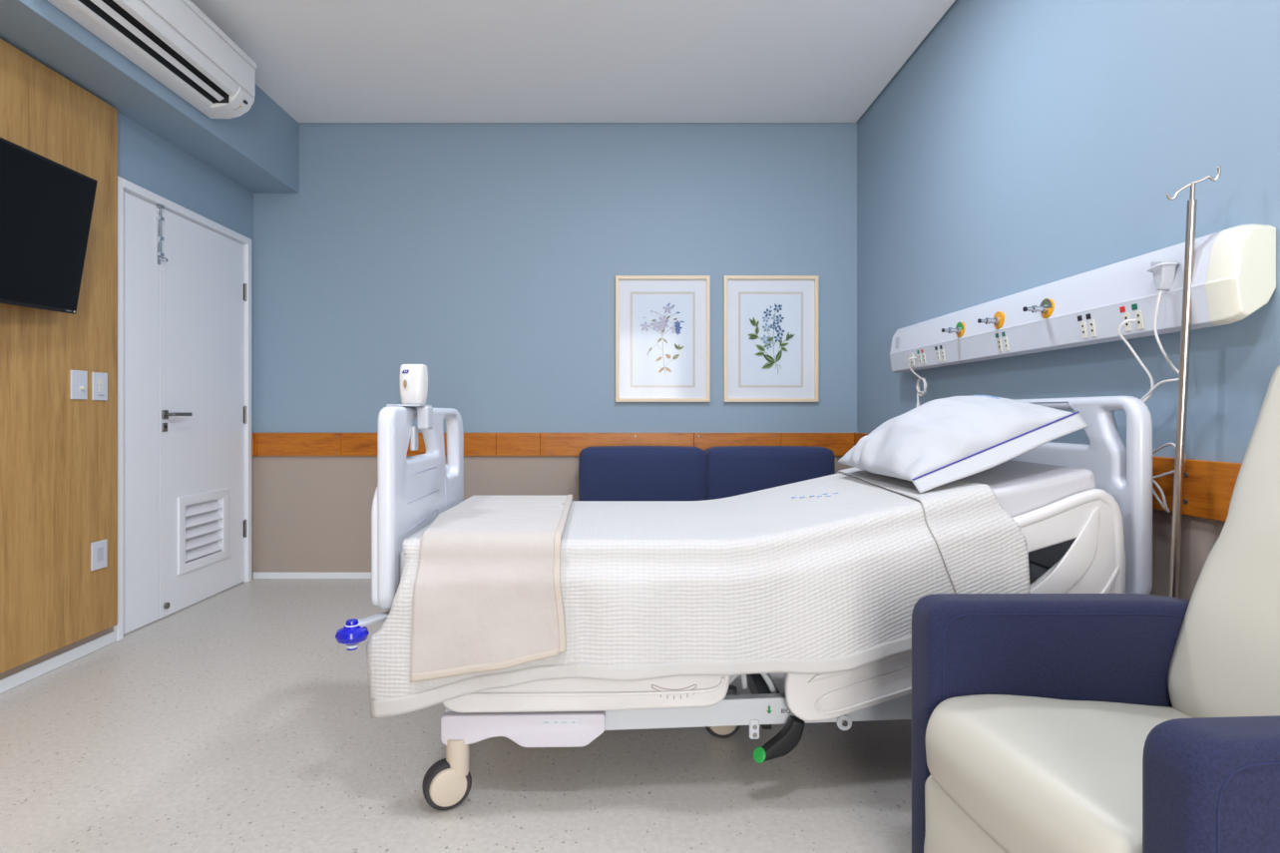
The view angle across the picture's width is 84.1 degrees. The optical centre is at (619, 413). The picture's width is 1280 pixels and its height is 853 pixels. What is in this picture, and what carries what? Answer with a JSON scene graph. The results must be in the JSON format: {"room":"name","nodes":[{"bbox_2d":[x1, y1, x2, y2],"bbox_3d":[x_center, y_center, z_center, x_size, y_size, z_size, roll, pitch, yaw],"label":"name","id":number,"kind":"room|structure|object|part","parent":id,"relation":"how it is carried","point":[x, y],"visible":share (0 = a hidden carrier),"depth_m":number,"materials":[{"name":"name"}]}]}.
{"room":"hospital room","nodes":[
{"label":"hospital room","id":0,"kind":"room"},
{"bbox_2d":[0,111,253,679],"bbox_3d":[-2.398,-0.458,1.400,0.150,3.006,6.200,0,0,0],"label":"wall","id":1,"kind":"structure","parent":0,"point":[146,160],"depth_m":3.75,"materials":[{"name":"paint"}]},
{"bbox_2d":[0,631,115,693],"bbox_3d":[-2.316,1.020,0.777,0.014,0.050,4.955,0,0,0],"label":"baseboard","id":2,"kind":"structure","parent":1,"relation":"attached to","point":[13,680],"depth_m":2.90,"materials":[{"name":"white"}]},
{"bbox_2d":[0,38,117,673],"bbox_3d":[-2.302,-0.214,1.712,0.040,2.342,3.025,0,0,0],"label":"wood panel","id":3,"kind":"object","parent":1,"relation":"attached to","point":[59,453],"visible":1,"depth_m":2.90,"materials":[{"name":"brown wood"}]},
{"bbox_2d":[0,137,97,314],"bbox_3d":[-2.174,-0.655,2.397,0.239,0.584,0.953,0,0,-6],"label":"television","id":4,"kind":"object","parent":3,"relation":"attached to","point":[47,206],"visible":1,"depth_m":2.60,"materials":[{"name":"black plastic"}]},
{"bbox_2d":[69,370,87,399],"bbox_3d":[-2.272,-0.123,2.989,0.020,0.122,0.088,0,0,0],"label":"dimmer switch","id":5,"kind":"object","parent":3,"relation":"attached to","point":[78,379],"visible":1,"depth_m":2.98,"materials":[{"name":"white plastic"}]},
{"bbox_2d":[90,539,106,570],"bbox_3d":[-2.276,0.617,3.105,0.011,0.122,0.090,0,0,0],"label":"outlet","id":6,"kind":"object","parent":3,"relation":"attached to","point":[98,549],"visible":1,"depth_m":3.10,"materials":[{"name":"white plastic"}]},
{"bbox_2d":[91,372,107,400],"bbox_3d":[-2.276,-0.121,3.109,0.011,0.122,0.086,0,0,0],"label":"light switch","id":7,"kind":"object","parent":3,"relation":"attached to","point":[99,379],"visible":1,"depth_m":3.10,"materials":[{"name":"white plastic"}]},
{"bbox_2d":[113,175,251,641],"bbox_3d":[-2.358,-0.025,3.852,0.170,2.140,1.187,0,0,0],"label":"door","id":8,"kind":"structure","parent":1,"relation":"in","point":[185,276],"depth_m":3.74,"materials":[{"name":"white paint"}]},
{"bbox_3d":[-2.303,-0.921,3.576,0.048,0.308,0.028,0,0,0],"label":"bolt rod","id":9,"kind":"part","parent":8,"relation":"part of","materials":[{"name":"silver metal"}]},
{"bbox_3d":[-2.323,0.068,3.624,0.008,0.045,0.035,0,0,0],"label":"lock plate","id":10,"kind":"part","parent":8,"relation":"part of","materials":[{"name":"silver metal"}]},
{"bbox_3d":[-2.322,0.003,3.625,0.010,0.045,0.040,0,0,0],"label":"handle","id":11,"kind":"part","parent":8,"relation":"part of","materials":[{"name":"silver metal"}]},
{"bbox_3d":[-2.279,0.002,3.700,0.012,0.019,0.150,0,0,0],"label":"lever","id":12,"kind":"part","parent":8,"relation":"part of","materials":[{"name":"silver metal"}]},
{"bbox_3d":[-2.323,0.645,3.975,0.012,0.410,0.480,0,0,0],"label":"louver frame","id":13,"kind":"part","parent":8,"relation":"part of","materials":[{"name":"white paint"}]},
{"bbox_2d":[251,432,254,455],"bbox_3d":[-2.312,0.192,4.465,0.022,0.146,0.024,0,0,0],"label":"trim","id":14,"kind":"structure","parent":1,"relation":"attached to","point":[252,434],"depth_m":4.45,"materials":[{"name":"brown wood"}]},
{"bbox_2d":[0,578,911,852],"bbox_3d":[-0.408,1.095,1.400,4.230,0.100,6.600,0,0,0],"label":"floor","id":15,"kind":"structure","parent":0,"point":[235,719],"depth_m":2.10,"materials":[{"name":"plastic"}]},
{"bbox_2d":[335,396,1152,810],"bbox_3d":[0.350,0.497,2.283,2.138,1.095,1.075,0,0,0],"label":"hospital bed","id":16,"kind":"object","parent":15,"relation":"on","point":[1098,540],"visible":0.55,"depth_m":1.86,"materials":[{"name":"white plastic"}]},
{"bbox_3d":[-0.628,0.536,1.862,0.046,0.012,0.184,0,0,30],"label":"bumper arm","id":17,"kind":"part","parent":16,"relation":"part of","materials":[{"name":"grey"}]},
{"bbox_2d":[386,364,432,450],"bbox_3d":[-0.603,-0.020,2.055,0.105,0.250,0.130,0,0,0],"label":"soap dispenser","id":18,"kind":"object","parent":16,"relation":"attached to","point":[413,378],"visible":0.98,"depth_m":2.05,"materials":[{"name":"white plastic"}]},
{"bbox_3d":[-0.608,-0.025,2.055,0.095,0.005,0.130,0,0,0],"label":"bracket plate","id":19,"kind":"part","parent":18,"relation":"part of","materials":[{"name":"grey"}]},
{"bbox_3d":[-0.617,0.252,2.290,0.046,0.546,0.860,0,0,0],"label":"footboard","id":20,"kind":"part","parent":16,"relation":"part of","materials":[{"name":"white plastic"}]},
{"bbox_3d":[-0.595,0.250,2.163,0.004,0.004,0.355,0,0,0],"label":"moulding","id":21,"kind":"part","parent":16,"relation":"part of","materials":[{"name":"grey plastic"}]},
{"bbox_3d":[-0.595,0.342,2.173,0.004,0.067,0.327,0,0,0],"label":"moulding","id":22,"kind":"part","parent":16,"relation":"part of","materials":[{"name":"grey plastic"}]},
{"bbox_3d":[-0.595,0.355,2.420,0.003,0.280,0.004,0,0,-15],"label":"moulding","id":23,"kind":"part","parent":16,"relation":"part of","materials":[{"name":"grey plastic"}]},
{"bbox_3d":[-0.158,0.815,1.875,0.095,0.015,0.001,0,0,0],"label":"label plate","id":24,"kind":"part","parent":16,"relation":"part of","materials":[{"name":"white plastic"}]},
{"bbox_3d":[-0.087,0.616,1.862,0.783,0.331,0.030,0,0,0],"label":"rail","id":25,"kind":"part","parent":16,"relation":"part of","materials":[{"name":"white plastic"}]},
{"bbox_3d":[-0.083,0.709,1.847,0.715,0.051,0.010,0,0,0],"label":"moulding","id":26,"kind":"part","parent":16,"relation":"part of","materials":[{"name":"white plastic"}]},
{"bbox_2d":[400,459,1096,579],"bbox_3d":[0.347,0.310,2.312,1.870,0.326,0.858,0,0,0],"label":"mattress","id":27,"kind":"object","parent":16,"relation":"on","point":[1020,487],"visible":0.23,"depth_m":1.89,"materials":[{"name":"grey fabric"}]},
{"bbox_2d":[366,466,1030,718],"bbox_3d":[0.194,0.480,2.280,1.698,0.584,1.018,0,0,0],"label":"coverlet","id":28,"kind":"object","parent":27,"relation":"on","point":[828,574],"visible":0.78,"depth_m":1.82,"materials":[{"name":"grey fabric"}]},
{"bbox_2d":[410,494,572,682],"bbox_3d":[-0.348,0.487,2.280,0.423,0.357,1.046,0,0,0],"label":"fleece blanket","id":29,"kind":"object","parent":28,"relation":"on","point":[488,597],"visible":0.99,"depth_m":1.81,"materials":[{"name":"beige fabric"}]},
{"bbox_2d":[837,395,1088,493],"bbox_3d":[1.035,0.079,2.253,0.480,0.281,0.693,0,0,0],"label":"pillow","id":30,"kind":"object","parent":28,"relation":"on","point":[936,443],"visible":1,"depth_m":2.01,"materials":[{"name":"white fabric"}]},
{"bbox_3d":[0.705,0.625,1.847,0.430,0.150,0.008,0,0,0],"label":"moulding","id":31,"kind":"part","parent":16,"relation":"part of","materials":[{"name":"white plastic"}]},
{"bbox_3d":[0.705,0.697,1.847,0.393,0.170,0.007,0,0,0],"label":"moulding","id":32,"kind":"part","parent":16,"relation":"part of","materials":[{"name":"white plastic"}]},
{"bbox_3d":[0.879,0.502,1.862,0.890,0.604,0.026,0,0,0],"label":"rail","id":33,"kind":"part","parent":16,"relation":"part of","materials":[{"name":"white plastic"}]},
{"bbox_3d":[1.347,-0.030,2.245,0.004,0.017,0.253,0,0,0],"label":"moulding","id":34,"kind":"part","parent":16,"relation":"part of","materials":[{"name":"grey plastic"}]},
{"bbox_3d":[1.025,0.427,1.847,0.450,0.375,0.008,0,0,0],"label":"moulding","id":35,"kind":"part","parent":16,"relation":"part of","materials":[{"name":"white plastic"}]},
{"bbox_3d":[1.372,0.220,2.283,0.048,0.540,0.875,0,0,0],"label":"headboard","id":36,"kind":"part","parent":16,"relation":"part of","materials":[{"name":"white plastic"}]},
{"bbox_3d":[1.181,0.497,1.847,0.242,0.215,0.008,0,0,0],"label":"moulding","id":37,"kind":"part","parent":16,"relation":"part of","materials":[{"name":"white plastic"}]},
{"bbox_2d":[1165,166,1221,598],"bbox_3d":[1.412,-0.064,1.748,0.106,1.068,0.033,0,0,37],"label":"pole","id":38,"kind":"object","parent":16,"relation":"attached to","point":[1192,203],"visible":0.92,"depth_m":1.75,"materials":[{"name":"silver metal"}]},
{"bbox_2d":[911,365,1279,852],"bbox_3d":[1.040,0.451,1.208,0.866,1.188,0.673,0,0,-7],"label":"armchair","id":39,"kind":"object","parent":15,"relation":"on","point":[1042,722],"visible":1,"depth_m":1.33,"materials":[{"name":"blue fabric"}]},
{"bbox_3d":[0.656,0.839,1.161,0.084,0.304,0.478,0,0,-7],"label":"panel","id":40,"kind":"part","parent":39,"relation":"part of","materials":[{"name":"beige leather"}]},
{"bbox_3d":[1.007,0.690,1.495,0.800,0.630,0.092,0,0,-7],"label":"armrest","id":41,"kind":"part","parent":39,"relation":"part of","materials":[{"name":"blue fabric"}]},
{"bbox_3d":[0.959,0.633,1.199,0.704,0.169,0.480,0,0,-7],"label":"seat","id":42,"kind":"part","parent":39,"relation":"part of","materials":[{"name":"beige leather"}]},
{"bbox_3d":[1.072,0.696,0.920,0.812,0.617,0.092,0,0,-7],"label":"armrest","id":43,"kind":"part","parent":39,"relation":"part of","materials":[{"name":"blue fabric"}]},
{"bbox_3d":[1.306,0.254,1.241,0.331,0.795,0.480,0,0,-7],"label":"backrest","id":44,"kind":"part","parent":39,"relation":"part of","materials":[{"name":"beige leather"}]},
{"bbox_3d":[0.555,0.680,4.085,1.590,0.670,0.770,0,0,0],"label":"sofa","id":45,"kind":"object","parent":15,"relation":"on","visible":0},
{"bbox_2d":[578,445,706,500],"bbox_3d":[0.139,0.409,4.277,0.768,0.432,0.235,0,0,0],"label":"cushion","id":46,"kind":"object","parent":45,"relation":"on","point":[606,473],"visible":0.7,"depth_m":4.16,"materials":[{"name":"blue fabric"}]},
{"bbox_2d":[705,445,835,499],"bbox_3d":[0.895,0.409,4.277,0.770,0.432,0.235,0,0,0],"label":"cushion","id":47,"kind":"object","parent":45,"relation":"on","point":[731,471],"visible":0.46,"depth_m":4.16,"materials":[{"name":"blue fabric"}]},
{"bbox_2d":[253,122,856,572],"bbox_3d":[-0.408,-0.458,4.575,4.230,3.006,0.150,0,0,0],"label":"wall","id":48,"kind":"structure","parent":0,"point":[487,256],"depth_m":4.50,"materials":[{"name":"paint"}]},
{"bbox_2d":[252,572,371,578],"bbox_3d":[-0.408,1.024,4.494,3.828,0.042,0.012,0,0,0],"label":"baseboard","id":49,"kind":"structure","parent":48,"relation":"attached to","point":[254,575],"depth_m":4.49,"materials":[{"name":"white"}]},
{"bbox_2d":[254,432,853,455],"bbox_3d":[-0.419,0.192,4.488,3.805,0.146,0.024,0,0,0],"label":"trim","id":50,"kind":"structure","parent":48,"relation":"attached to","point":[265,444],"depth_m":4.48,"materials":[{"name":"brown wood"}]},
{"bbox_2d":[615,275,710,402],"bbox_3d":[0.273,-0.474,4.484,0.595,0.797,0.030,0,0,0],"label":"framed print","id":51,"kind":"object","parent":48,"relation":"attached to","point":[662,322],"visible":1,"depth_m":4.49,"materials":[{"name":"white paper"}]},
{"bbox_2d":[723,275,819,402],"bbox_3d":[0.957,-0.474,4.484,0.597,0.797,0.030,0,0,0],"label":"framed print","id":52,"kind":"object","parent":48,"relation":"attached to","point":[771,322],"visible":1,"depth_m":4.49,"materials":[{"name":"white paper"}]},
{"bbox_2d":[190,0,955,122],"bbox_3d":[-0.408,-1.861,1.394,3.806,0.040,6.188,0,0,0],"label":"ceiling","id":53,"kind":"structure","parent":0,"point":[319,61],"depth_m":3.64,"materials":[{"name":"white paint"}]},
{"bbox_2d":[0,0,299,193],"bbox_3d":[-2.178,-1.635,1.399,0.291,0.471,6.199,0,0,0],"label":"ceiling beam","id":54,"kind":"structure","parent":53,"relation":"attached to","point":[257,150],"depth_m":3.30,"materials":[{"name":"blue paint"}]},
{"bbox_2d":[46,0,256,118],"bbox_3d":[-1.913,-1.597,2.938,0.236,0.272,1.155,0,0,0],"label":"air conditioner","id":55,"kind":"object","parent":54,"relation":"attached to","point":[175,42],"visible":1,"depth_m":3.00,"materials":[{"name":"white plastic"}]},
{"bbox_3d":[-1.800,-1.627,2.928,0.010,0.132,1.135,0,0,0],"label":"panel","id":56,"kind":"part","parent":55,"relation":"part of","materials":[{"name":"white plastic"}]},
{"bbox_2d":[856,0,1279,600],"bbox_3d":[1.582,-0.458,1.400,0.150,3.006,6.200,0,0,0],"label":"wall","id":57,"kind":"structure","parent":0,"point":[1022,145],"depth_m":2.35,"materials":[{"name":"paint"}]},
{"bbox_2d":[853,432,1242,521],"bbox_3d":[1.495,0.192,1.399,0.024,0.146,6.198,0,0,0],"label":"trim","id":58,"kind":"structure","parent":57,"relation":"attached to","point":[1208,486],"depth_m":1.82,"materials":[{"name":"brown wood"}]},
{"bbox_2d":[889,223,1276,373],"bbox_3d":[1.418,-0.329,2.663,0.177,0.234,2.075,0,0,0],"label":"console","id":59,"kind":"object","parent":57,"relation":"attached to","point":[1234,275],"visible":0.99,"depth_m":2.05,"materials":[{"name":"white plastic"}]},
{"bbox_2d":[895,337,899,349],"bbox_3d":[1.407,-0.350,3.590,0.003,0.075,0.045,0,0,0],"label":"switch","id":60,"kind":"object","parent":59,"relation":"attached to","point":[897,338],"depth_m":3.58,"materials":[{"name":"grey plastic"}]},
{"bbox_2d":[908,353,914,366],"bbox_3d":[1.405,-0.260,3.410,0.013,0.060,0.050,0,0,0],"label":"outlet plate","id":61,"kind":"object","parent":59,"relation":"attached to","point":[912,362],"depth_m":3.40,"materials":[{"name":"white plastic"}]},
{"bbox_2d":[906,357,926,408],"bbox_3d":[1.413,-0.145,3.390,0.078,0.251,0.093,0,0,0],"label":"coiled cord","id":62,"kind":"object","parent":59,"relation":"attached to","point":[919,392],"visible":0.98,"depth_m":3.40,"materials":[{"name":"white plastic"}]},
{"bbox_2d":[936,350,940,362],"bbox_3d":[1.407,-0.255,3.129,0.010,0.050,0.022,0,0,0],"label":"socket","id":63,"kind":"object","parent":59,"relation":"attached to","point":[938,351],"depth_m":3.12,"materials":[{"name":"white plastic"}]},
{"bbox_2d":[941,349,945,361],"bbox_3d":[1.407,-0.255,3.081,0.010,0.050,0.022,0,0,0],"label":"socket","id":64,"kind":"object","parent":59,"relation":"attached to","point":[943,350],"depth_m":3.07,"materials":[{"name":"white plastic"}]},
{"bbox_2d":[941,322,965,338],"bbox_3d":[1.369,-0.345,2.921,0.080,0.068,0.069,0,0,0],"label":"outlet","id":65,"kind":"object","parent":59,"relation":"attached to","point":[960,330],"depth_m":2.91,"materials":[{"name":"yellow"}]},
{"bbox_2d":[977,311,1004,329],"bbox_3d":[1.369,-0.345,2.625,0.080,0.068,0.069,0,0,0],"label":"outlet","id":66,"kind":"object","parent":59,"relation":"attached to","point":[998,321],"depth_m":2.62,"materials":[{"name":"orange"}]},
{"bbox_2d":[996,338,1002,352],"bbox_3d":[1.407,-0.255,2.624,0.010,0.050,0.022,0,0,0],"label":"socket","id":67,"kind":"object","parent":59,"relation":"attached to","point":[999,340],"depth_m":2.62,"materials":[{"name":"white plastic"}]},
{"bbox_2d":[1003,337,1009,351],"bbox_3d":[1.407,-0.255,2.579,0.010,0.050,0.022,0,0,0],"label":"socket","id":68,"kind":"object","parent":59,"relation":"attached to","point":[1006,339],"depth_m":2.58,"materials":[{"name":"white plastic"}]},
{"bbox_2d":[1022,298,1054,318],"bbox_3d":[1.369,-0.345,2.330,0.080,0.068,0.069,0,0,0],"label":"outlet","id":69,"kind":"object","parent":59,"relation":"attached to","point":[1046,309],"depth_m":2.32,"materials":[{"name":"yellow"}]},
{"bbox_2d":[1079,321,1087,338],"bbox_3d":[1.407,-0.255,2.150,0.010,0.050,0.022,0,0,0],"label":"socket","id":70,"kind":"object","parent":59,"relation":"attached to","point":[1082,324],"depth_m":2.15,"materials":[{"name":"white plastic"}]},
{"bbox_2d":[1088,319,1096,337],"bbox_3d":[1.407,-0.255,2.110,0.010,0.050,0.022,0,0,0],"label":"socket","id":71,"kind":"object","parent":59,"relation":"attached to","point":[1091,322],"depth_m":2.11,"materials":[{"name":"white plastic"}]},
{"bbox_2d":[1122,312,1131,331],"bbox_3d":[1.407,-0.255,1.966,0.010,0.050,0.022,0,0,0],"label":"socket","id":72,"kind":"object","parent":59,"relation":"attached to","point":[1126,326],"depth_m":1.96,"materials":[{"name":"white plastic"}]},
{"bbox_2d":[1117,318,1154,402],"bbox_3d":[1.401,-0.096,1.929,0.071,0.324,0.049,0,0,0],"label":"power cord","id":73,"kind":"object","parent":59,"relation":"hanging from","point":[1134,319],"visible":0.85,"depth_m":1.93,"materials":[{"name":"white plastic"}]},
{"bbox_2d":[1134,310,1144,329],"bbox_3d":[1.407,-0.255,1.920,0.010,0.050,0.022,0,0,0],"label":"socket","id":74,"kind":"object","parent":59,"relation":"attached to","point":[1138,314],"depth_m":1.92,"materials":[{"name":"white plastic"}]},
{"bbox_2d":[1147,260,1179,290],"bbox_3d":[1.387,-0.356,1.817,0.047,0.078,0.063,0,0,0],"label":"handset","id":75,"kind":"object","parent":59,"relation":"attached to","point":[1163,271],"visible":1,"depth_m":1.80,"materials":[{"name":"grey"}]},
{"bbox_2d":[1140,290,1179,401],"bbox_3d":[1.418,-0.126,1.893,0.078,0.384,0.162,0,0,0],"label":"cord","id":76,"kind":"object","parent":75,"relation":"hanging from","point":[1174,368],"visible":0.72,"depth_m":1.83,"materials":[{"name":"white plastic"}]},
{"bbox_2d":[1152,442,1186,512],"bbox_3d":[1.447,0.170,1.933,0.026,0.188,0.179,0,0,-11],"label":"cord","id":77,"kind":"object","parent":57,"relation":"hanging from","point":[1163,505],"visible":0.58,"depth_m":1.90,"materials":[{"name":"white plastic"}]}
]}

